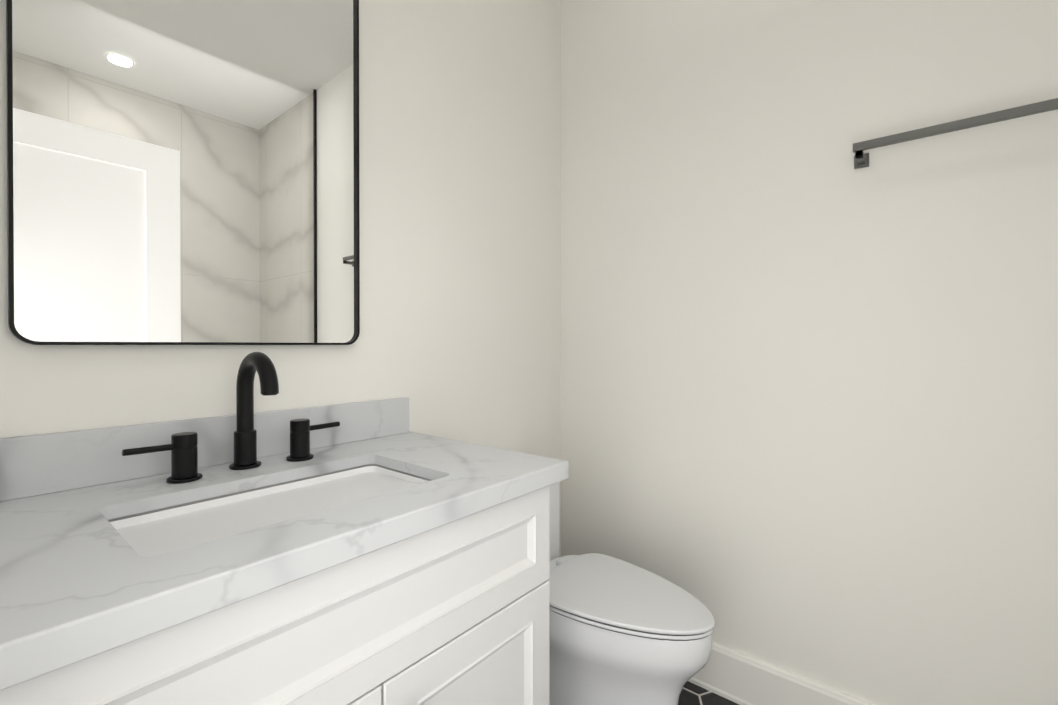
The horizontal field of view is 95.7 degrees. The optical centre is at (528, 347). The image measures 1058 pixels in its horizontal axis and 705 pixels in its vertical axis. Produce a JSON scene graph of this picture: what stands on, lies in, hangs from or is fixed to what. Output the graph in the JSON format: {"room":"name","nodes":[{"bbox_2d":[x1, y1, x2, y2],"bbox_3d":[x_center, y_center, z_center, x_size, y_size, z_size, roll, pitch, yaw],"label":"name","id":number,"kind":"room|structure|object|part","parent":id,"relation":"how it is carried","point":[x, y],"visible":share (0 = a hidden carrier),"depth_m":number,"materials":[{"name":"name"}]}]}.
{"room":"bathroom","nodes":[
{"label":"bathroom","id":0,"kind":"room"},
{"bbox_2d":[0,0,560,556],"bbox_3d":[-0.456,-0.314,1.352,0.100,2.895,1.920,0,0,40],"label":"wall","id":1,"kind":"structure","parent":0,"point":[460,222],"depth_m":1.47,"materials":[{"name":"paint"}]},
{"bbox_2d":[6,0,359,344],"bbox_3d":[-0.650,-0.476,1.018,0.023,0.940,0.623,0,0,40],"label":"mirror","id":2,"kind":"object","parent":1,"relation":"attached to","point":[182,172],"visible":0.96,"depth_m":0.96,"materials":[{"name":"black mirror"}]},
{"bbox_2d":[678,681,738,704],"bbox_3d":[0.758,1.190,0.357,3.250,0.100,1.920,0,0,40],"label":"floor","id":3,"kind":"structure","parent":0,"point":[692,694],"depth_m":1.55,"materials":[{"name":"black tile"}]},
{"bbox_2d":[0,397,568,704],"bbox_3d":[-0.433,0.642,0.854,0.574,0.990,0.956,0,0,40],"label":"bathroom vanity","id":4,"kind":"object","parent":3,"relation":"on","point":[376,552],"visible":1,"depth_m":0.74,"materials":[{"name":"white paint"}]},
{"bbox_2d":[122,352,339,483],"bbox_3d":[-0.547,0.127,0.953,0.164,0.238,0.394,0,0,40],"label":"faucet","id":5,"kind":"object","parent":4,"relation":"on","point":[182,447],"visible":1,"depth_m":0.97,"materials":[{"name":"black metal"}]},
{"bbox_3d":[-0.663,0.203,0.870,0.055,0.086,0.118,0,0,40],"label":"handle","id":6,"kind":"part","parent":5,"relation":"part of","materials":[{"name":"black metal"}]},
{"bbox_3d":[-0.546,0.127,0.956,0.164,0.238,0.058,0,0,40],"label":"spout","id":7,"kind":"part","parent":5,"relation":"part of","materials":[{"name":"black metal"}]},
{"bbox_3d":[-0.486,0.202,1.083,0.055,0.086,0.118,0,0,40],"label":"handle","id":8,"kind":"part","parent":5,"relation":"part of","materials":[{"name":"black metal"}]},
{"bbox_2d":[548,482,714,704],"bbox_3d":[0.148,0.762,1.398,0.765,0.742,0.364,0,0,40],"label":"toilet","id":9,"kind":"object","parent":3,"relation":"on","point":[621,632],"visible":0.52,"depth_m":1.23,"materials":[{"name":"white ceramic"}]},
{"bbox_3d":[0.206,0.915,1.363,0.616,0.438,0.338,0,0,40],"label":"bowl","id":10,"kind":"part","parent":9,"relation":"part of","materials":[{"name":"white ceramic"}]},
{"bbox_3d":[0.251,0.681,1.324,0.514,0.030,0.346,0,0,40],"label":"seat","id":11,"kind":"part","parent":9,"relation":"part of","materials":[{"name":"white plastic"}]},
{"bbox_2d":[561,0,1057,704],"bbox_3d":[0.972,-0.314,1.352,2.100,2.895,0.100,0,0,40],"label":"wall","id":12,"kind":"structure","parent":0,"point":[809,400],"depth_m":1.38,"materials":[{"name":"paint"}]},
{"bbox_2d":[688,641,874,704],"bbox_3d":[0.929,1.056,1.317,2.090,0.155,0.021,0,0,40],"label":"baseboard","id":13,"kind":"structure","parent":12,"relation":"attached to","point":[737,677],"depth_m":1.49,"materials":[{"name":"white paint"}]},
{"bbox_2d":[853,98,1057,168],"bbox_3d":[1.123,-0.521,1.112,0.618,0.048,0.074,0,0,40],"label":"towel rail","id":14,"kind":"object","parent":12,"relation":"attached to","point":[861,159],"visible":1,"depth_m":1.16,"materials":[{"name":"grey metal"}]}
]}

